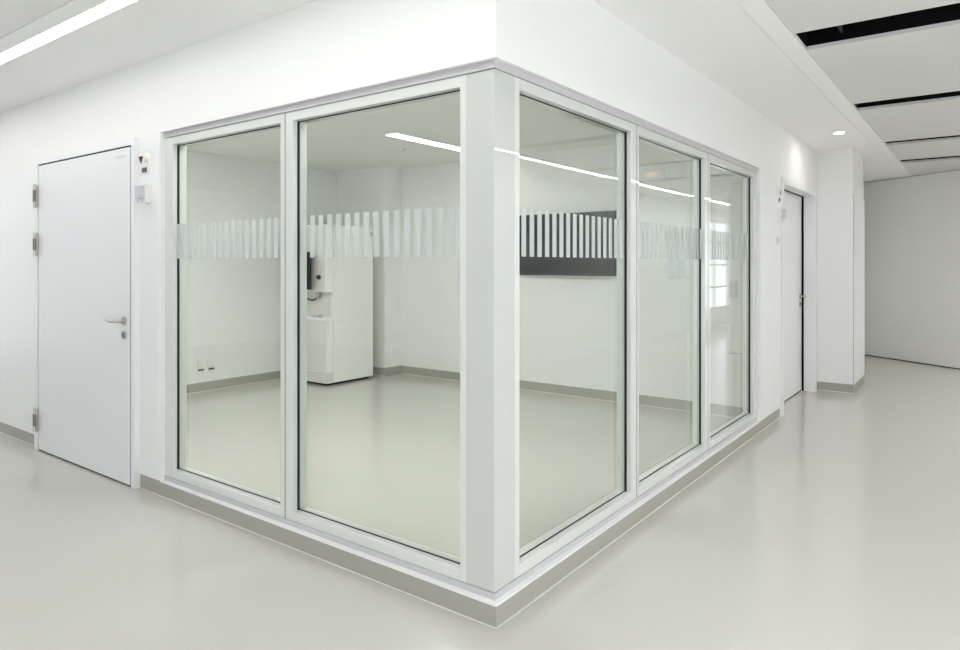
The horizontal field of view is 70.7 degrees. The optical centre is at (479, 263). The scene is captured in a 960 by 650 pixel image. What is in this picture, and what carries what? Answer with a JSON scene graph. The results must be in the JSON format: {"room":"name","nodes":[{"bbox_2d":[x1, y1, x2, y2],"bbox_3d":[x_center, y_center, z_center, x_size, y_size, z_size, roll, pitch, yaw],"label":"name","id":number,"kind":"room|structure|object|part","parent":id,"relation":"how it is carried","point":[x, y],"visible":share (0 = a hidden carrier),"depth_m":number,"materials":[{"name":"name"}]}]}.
{"room":"hospital corridor","nodes":[
{"label":"hospital corridor","id":0,"kind":"room"},
{"bbox_2d":[0,0,513,606],"bbox_3d":[-3.507,-0.028,5.298,9.000,2.815,0.120,0,0,37],"label":"wall","id":1,"kind":"structure","parent":0,"point":[317,49],"depth_m":3.43,"materials":[{"name":"white paint"}]},
{"bbox_2d":[0,169,33,433],"bbox_3d":[-5.226,0.284,6.505,4.802,2.009,0.004,0,0,37],"label":"wall panel","id":2,"kind":"object","parent":1,"relation":"attached to","point":[16,189],"depth_m":5.32,"materials":[{"name":"white paint"}]},
{"bbox_2d":[0,422,33,445],"bbox_3d":[-5.223,1.335,6.508,4.802,0.091,0.012,0,0,37],"label":"baseboard","id":3,"kind":"structure","parent":1,"relation":"attached to","point":[24,436],"depth_m":5.32,"materials":[{"name":"grey plastic"}]},
{"bbox_2d":[33,137,139,488],"bbox_3d":[-2.694,0.302,4.621,1.503,2.156,0.210,0,0,37],"label":"door","id":4,"kind":"structure","parent":1,"relation":"in","point":[86,207],"depth_m":4.50,"materials":[{"name":"white paint"}]},
{"bbox_3d":[-2.299,0.354,4.233,0.163,0.026,0.062,0,0,37],"label":"lever handle","id":5,"kind":"part","parent":4,"relation":"part of","materials":[{"name":"silver metal"}]},
{"bbox_2d":[139,143,159,480],"bbox_3d":[-2.000,0.284,4.093,0.232,2.009,0.004,0,0,37],"label":"wall panel","id":6,"kind":"object","parent":1,"relation":"attached to","point":[149,214],"visible":1,"depth_m":4.09,"materials":[{"name":"white paint"}]},
{"bbox_2d":[135,184,151,203],"bbox_3d":[-2.024,-0.421,4.067,0.080,0.113,0.069,0,0,37],"label":"control box","id":7,"kind":"object","parent":6,"relation":"attached to","point":[143,192],"visible":1,"depth_m":4.05,"materials":[{"name":"white plastic"}]},
{"bbox_2d":[139,149,149,174],"bbox_3d":[-2.047,-0.620,4.117,0.127,0.144,0.017,0,0,37],"label":"indicator","id":8,"kind":"object","parent":6,"relation":"attached to","point":[144,155],"visible":1,"depth_m":4.11,"materials":[{"name":"white plastic"}]},
{"bbox_2d":[165,113,285,517],"bbox_3d":[-1.397,0.257,3.735,1.145,2.014,0.087,0,0,37],"label":"window","id":9,"kind":"structure","parent":1,"relation":"in","point":[175,147],"depth_m":3.99,"materials":[{"name":"white metal"}]},
{"bbox_2d":[140,474,496,628],"bbox_3d":[-1.013,1.335,3.360,2.692,0.091,0.012,0,0,37],"label":"baseboard","id":10,"kind":"structure","parent":1,"relation":"attached to","point":[480,612],"depth_m":3.08,"materials":[{"name":"grey plastic"}]},
{"bbox_2d":[286,74,466,582],"bbox_3d":[-0.484,0.257,3.053,1.139,2.014,0.086,0,0,37],"label":"window","id":11,"kind":"structure","parent":1,"relation":"in","point":[452,566],"depth_m":3.12,"materials":[{"name":"white metal"}]},
{"bbox_2d":[186,151,336,384],"bbox_3d":[-2.918,0.072,7.522,0.120,2.615,4.150,0,0,37],"label":"wall","id":12,"kind":"structure","parent":0,"point":[233,305],"depth_m":7.62,"materials":[{"name":"paint"}]},
{"bbox_2d":[197,360,203,370],"bbox_3d":[-3.005,1.096,7.288,0.022,0.112,0.080,0,0,37],"label":"wall socket","id":13,"kind":"object","parent":12,"relation":"attached to","point":[200,363],"visible":1,"depth_m":7.28,"materials":[{"name":"white plastic"}]},
{"bbox_2d":[208,359,214,369],"bbox_3d":[-2.931,1.096,7.386,0.022,0.112,0.080,0,0,37],"label":"wall socket","id":14,"kind":"object","parent":12,"relation":"attached to","point":[211,362],"visible":1,"depth_m":7.38,"materials":[{"name":"white plastic"}]},
{"bbox_2d":[186,370,280,393],"bbox_3d":[-2.987,1.330,7.318,0.014,0.100,3.740,0,0,37],"label":"baseboard","id":15,"kind":"structure","parent":12,"relation":"attached to","point":[262,377],"depth_m":7.59,"materials":[{"name":"grey plastic"}]},
{"bbox_2d":[337,166,399,367],"bbox_3d":[-1.435,0.090,8.680,0.870,2.580,0.280,0,0,37],"label":"pillar","id":16,"kind":"structure","parent":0,"point":[370,190],"depth_m":8.42,"materials":[{"name":"paint"}]},
{"bbox_2d":[373,365,400,375],"bbox_3d":[-1.432,1.330,8.663,0.874,0.100,0.287,0,0,37],"label":"baseboard","id":17,"kind":"structure","parent":16,"relation":"attached to","point":[394,370],"depth_m":8.38,"materials":[{"name":"grey plastic"}]},
{"bbox_2d":[0,0,911,182],"bbox_3d":[0.463,-1.232,7.936,12.200,0.065,20.100,0,0,37],"label":"ceiling","id":18,"kind":"structure","parent":0,"point":[718,39],"depth_m":4.38,"materials":[{"name":"white paint"}]},
{"bbox_2d":[832,131,845,133],"bbox_3d":[3.376,-1.231,6.363,0.116,0.008,0.116,0,0,37],"label":"recessed light","id":19,"kind":"object","parent":18,"relation":"in","point":[839,132],"visible":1,"depth_m":6.33,"materials":[{"name":"white plastic"}]},
{"bbox_2d":[765,0,959,33],"bbox_3d":[1.750,-1.242,2.066,1.984,0.022,2.415,0,0,37],"label":"ceiling panel","id":20,"kind":"object","parent":18,"relation":"attached to","point":[799,16],"visible":1,"depth_m":3.29,"materials":[{"name":"grey metal"}]},
{"bbox_2d":[796,3,959,46],"bbox_3d":[2.576,-1.404,3.170,1.991,0.302,0.463,0,0,37],"label":"ceiling slot","id":21,"kind":"object","parent":18,"relation":"in","point":[951,12],"visible":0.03,"depth_m":3.70,"materials":[{"name":"black paint"}]},
{"bbox_2d":[807,20,959,103],"bbox_3d":[3.171,-1.242,3.968,1.984,0.022,1.647,0,0,37],"label":"ceiling panel","id":22,"kind":"object","parent":18,"relation":"attached to","point":[922,60],"visible":1,"depth_m":4.14,"materials":[{"name":"grey metal"}]},
{"bbox_2d":[854,91,959,107],"bbox_3d":[3.748,-1.404,4.738,1.991,0.302,0.398,0,0,37],"label":"ceiling slot","id":23,"kind":"object","parent":18,"relation":"in","point":[955,93],"visible":0.02,"depth_m":5.26,"materials":[{"name":"black paint"}]},
{"bbox_2d":[857,96,959,141],"bbox_3d":[4.354,-1.242,5.551,1.984,0.022,1.750,0,0,37],"label":"ceiling panel","id":24,"kind":"object","parent":18,"relation":"attached to","point":[938,117],"visible":1,"depth_m":5.73,"materials":[{"name":"grey metal"}]},
{"bbox_2d":[886,137,959,159],"bbox_3d":[5.399,-1.242,6.949,1.984,0.022,1.260,0,0,37],"label":"ceiling panel","id":25,"kind":"object","parent":18,"relation":"attached to","point":[941,147],"visible":1,"depth_m":7.22,"materials":[{"name":"grey metal"}]},
{"bbox_2d":[886,135,959,142],"bbox_3d":[4.951,-1.404,6.347,1.991,0.302,0.360,0,0,37],"label":"ceiling slot","id":26,"kind":"object","parent":18,"relation":"in","point":[955,135],"visible":0.02,"depth_m":6.87,"materials":[{"name":"black paint"}]},
{"bbox_2d":[900,156,959,160],"bbox_3d":[5.866,-1.404,7.570,1.991,0.302,0.415,0,0,37],"label":"ceiling slot","id":27,"kind":"object","parent":18,"relation":"in","point":[947,156],"visible":0.02,"depth_m":8.14,"materials":[{"name":"black paint"}]},
{"bbox_2d":[901,157,959,175],"bbox_3d":[8.037,-1.242,10.477,1.984,0.022,6.960,0,0,37],"label":"ceiling panel","id":28,"kind":"object","parent":18,"relation":"attached to","point":[916,167],"visible":0.4,"depth_m":8.47,"materials":[{"name":"white paint"}]},
{"bbox_2d":[0,355,959,649],"bbox_3d":[0.463,1.430,7.936,12.600,0.100,20.500,0,0,37],"label":"floor","id":29,"kind":"structure","parent":0,"point":[836,526],"depth_m":3.41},
{"bbox_2d":[307,224,372,385],"bbox_3d":[-1.812,0.468,8.042,0.694,1.825,0.823,0,0,37],"label":"machine","id":30,"kind":"object","parent":29,"relation":"on","point":[339,289],"visible":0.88,"depth_m":7.77,"materials":[{"name":"white paint"}]},
{"bbox_2d":[307,253,307,287],"bbox_3d":[-2.117,0.075,7.758,0.455,0.390,0.002,0,0,37],"label":"screen","id":31,"kind":"object","parent":30,"relation":"on","point":[307,253],"depth_m":7.63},
{"bbox_2d":[307,252,311,289],"bbox_3d":[-2.105,0.077,7.773,0.485,0.425,0.035,0,0,37],"label":"monitor","id":32,"kind":"object","parent":30,"relation":"on","point":[309,260],"depth_m":7.63,"materials":[{"name":"black"}]},
{"bbox_3d":[-1.996,0.930,7.798,0.670,0.580,0.003,0,0,37],"label":"door","id":33,"kind":"part","parent":30,"relation":"part of","materials":[{"name":"white paint"}]},
{"bbox_2d":[311,314,322,317],"bbox_3d":[-1.876,0.597,7.767,0.140,0.034,0.060,0,0,37],"label":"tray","id":34,"kind":"object","parent":30,"relation":"on","point":[312,315],"depth_m":7.74,"materials":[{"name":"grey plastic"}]},
{"bbox_3d":[-1.968,1.292,7.834,0.692,0.117,0.086,0,0,37],"label":"kick panel","id":35,"kind":"part","parent":30,"relation":"part of","materials":[{"name":"white paint"}]},
{"bbox_3d":[-1.478,0.453,7.917,0.006,1.786,0.618,0,0,37],"label":"panel","id":36,"kind":"part","parent":30,"relation":"part of","materials":[{"name":"white paint"}]},
{"bbox_2d":[400,141,742,406],"bbox_3d":[0.411,0.072,7.550,5.180,2.615,0.120,0,0,37],"label":"wall","id":37,"kind":"structure","parent":0,"point":[568,324],"depth_m":6.89,"materials":[{"name":"paint"}]},
{"bbox_2d":[519,211,616,275],"bbox_3d":[0.909,-0.202,7.040,1.138,0.647,0.099,0,0,37],"label":"wall display","id":38,"kind":"object","parent":37,"relation":"attached to","point":[561,266],"visible":0.74,"depth_m":6.96,"materials":[{"name":"black"}]},
{"bbox_2d":[401,365,742,417],"bbox_3d":[0.723,1.330,7.233,4.302,0.100,0.014,0,0,37],"label":"baseboard","id":39,"kind":"structure","parent":37,"relation":"attached to","point":[651,401],"depth_m":6.93,"materials":[{"name":"grey plastic"}]},
{"bbox_2d":[729,281,737,297],"bbox_3d":[2.272,0.231,6.074,0.079,0.151,0.018,0,0,37],"label":"control panel","id":40,"kind":"object","parent":37,"relation":"attached to","point":[733,285],"visible":1,"depth_m":6.07,"materials":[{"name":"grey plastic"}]},
{"bbox_2d":[509,0,863,593],"bbox_3d":[4.420,-0.028,8.486,0.120,2.815,14.480,0,0,37],"label":"wall","id":41,"kind":"structure","parent":0,"point":[580,47],"depth_m":3.67,"materials":[{"name":"white paint"}]},
{"bbox_2d":[164,418,756,600],"bbox_3d":[0.197,1.277,4.803,2.426,0.024,3.716,0,0,37],"label":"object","id":42,"kind":"object","parent":41,"relation":"attached to","point":[485,593],"visible":0.4,"depth_m":3.16,"materials":[{"name":"grey"}]},
{"bbox_2d":[467,69,513,592],"bbox_3d":[0.043,0.257,2.692,0.134,2.014,0.138,0,0,37],"label":"post","id":43,"kind":"object","parent":42,"relation":"on","point":[490,93],"visible":1,"depth_m":2.64,"materials":[{"name":"grey metal"}]},
{"bbox_2d":[164,60,757,172],"bbox_3d":[0.197,-0.766,4.802,2.428,0.030,3.718,0,0,37],"label":"window frame","id":44,"kind":"object","parent":41,"relation":"attached to","point":[493,64],"visible":0.5,"depth_m":3.16,"materials":[{"name":"grey metal"}]},
{"bbox_2d":[514,77,636,578],"bbox_3d":[0.460,0.257,3.209,0.087,2.014,1.187,0,0,37],"label":"window","id":45,"kind":"structure","parent":41,"relation":"in","point":[542,547],"depth_m":3.35,"materials":[{"name":"white metal"}]},
{"bbox_2d":[495,408,779,629],"bbox_3d":[1.375,1.335,4.317,0.012,0.091,4.404,0,0,37],"label":"baseboard","id":46,"kind":"structure","parent":41,"relation":"attached to","point":[522,599],"depth_m":3.33,"materials":[{"name":"grey plastic"}]},
{"bbox_2d":[637,125,707,496],"bbox_3d":[1.165,0.257,4.154,0.087,2.014,1.175,0,0,37],"label":"window","id":47,"kind":"structure","parent":41,"relation":"in","point":[653,476],"depth_m":4.55,"materials":[{"name":"white"}]},
{"bbox_2d":[708,154,755,449],"bbox_3d":[1.878,0.257,5.107,0.086,2.014,1.210,0,0,37],"label":"window","id":48,"kind":"structure","parent":41,"relation":"in","point":[748,238],"depth_m":5.51,"materials":[{"name":"white"}]},
{"bbox_2d":[761,176,780,420],"bbox_3d":[2.511,0.284,5.829,0.004,2.009,0.678,0,0,37],"label":"wall panel","id":49,"kind":"object","parent":41,"relation":"attached to","point":[770,228],"visible":1,"depth_m":5.77,"materials":[{"name":"white paint"}]},
{"bbox_2d":[777,185,780,202],"bbox_3d":[2.669,-0.620,6.025,0.017,0.144,0.127,0,0,37],"label":"indicator","id":50,"kind":"object","parent":49,"relation":"attached to","point":[778,187],"visible":1,"depth_m":6.00,"materials":[{"name":"white plastic"}]},
{"bbox_2d":[776,208,785,220],"bbox_3d":[2.657,-0.433,5.965,0.069,0.113,0.080,0,0,37],"label":"control box","id":51,"kind":"object","parent":49,"relation":"attached to","point":[780,212],"visible":1,"depth_m":5.94,"materials":[{"name":"white plastic"}]},
{"bbox_2d":[780,177,815,416],"bbox_3d":[3.112,0.297,6.766,0.180,2.165,1.531,0,0,37],"label":"door","id":52,"kind":"structure","parent":41,"relation":"in","point":[798,230],"depth_m":7.17,"materials":[{"name":"white paint"}]},
{"bbox_2d":[817,148,862,198],"bbox_3d":[4.066,0.022,7.624,0.345,2.715,0.785,0,0,37],"label":"wall column","id":53,"kind":"structure","parent":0,"point":[839,171],"depth_m":7.32,"materials":[{"name":"white paint"}]},
{"bbox_2d":[817,194,852,384],"bbox_3d":[3.829,0.273,7.300,0.350,2.025,0.018,0,0,37],"label":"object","id":54,"kind":"structure","parent":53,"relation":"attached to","point":[834,212],"depth_m":7.29,"materials":[{"name":"white paint"}]},
{"bbox_2d":[817,376,863,393],"bbox_3d":[4.065,1.333,7.614,0.356,0.095,0.801,0,0,37],"label":"baseboard","id":55,"kind":"structure","parent":53,"relation":"attached to","point":[824,386],"depth_m":7.31,"materials":[{"name":"grey plastic"}]},
{"bbox_2d":[853,194,853,384],"bbox_3d":[3.968,0.273,7.188,0.006,2.025,0.010,0,0,37],"label":"strip","id":56,"kind":"object","parent":53,"relation":"attached to","point":[853,194],"visible":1,"depth_m":7.18,"materials":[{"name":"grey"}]},
{"bbox_2d":[854,194,864,383],"bbox_3d":[4.210,0.273,7.519,0.013,2.025,0.780,0,0,37],"label":"wall panel","id":57,"kind":"object","parent":53,"relation":"attached to","point":[859,203],"visible":1,"depth_m":7.51,"materials":[{"name":"white paint"}]},
{"bbox_2d":[864,170,959,368],"bbox_3d":[6.108,0.075,9.381,0.052,2.610,1.871,0,0,-18],"label":"wall","id":58,"kind":"structure","parent":0,"point":[912,223],"depth_m":9.43,"materials":[{"name":"white paint"}]},
{"bbox_3d":[0.463,-1.670,7.936,12.600,0.100,20.500,0,0,37],"label":"ceiling","id":59,"kind":"structure","parent":0,"visible":0},
{"bbox_2d":[0,0,138,64],"bbox_3d":[-3.622,-1.427,4.627,9.420,0.387,0.092,0,0,37],"label":"linear light","id":60,"kind":"object","parent":59,"relation":"hanging from","point":[107,7],"visible":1,"depth_m":3.54,"materials":[{"name":"white plastic"}]},
{"bbox_2d":[385,133,459,150],"bbox_3d":[-0.335,-1.407,6.902,0.162,0.426,1.610,0,0,37],"label":"linear light","id":61,"kind":"object","parent":59,"relation":"hanging from","point":[396,135],"visible":0.25,"depth_m":6.62,"materials":[{"name":"white plastic"}]}
]}

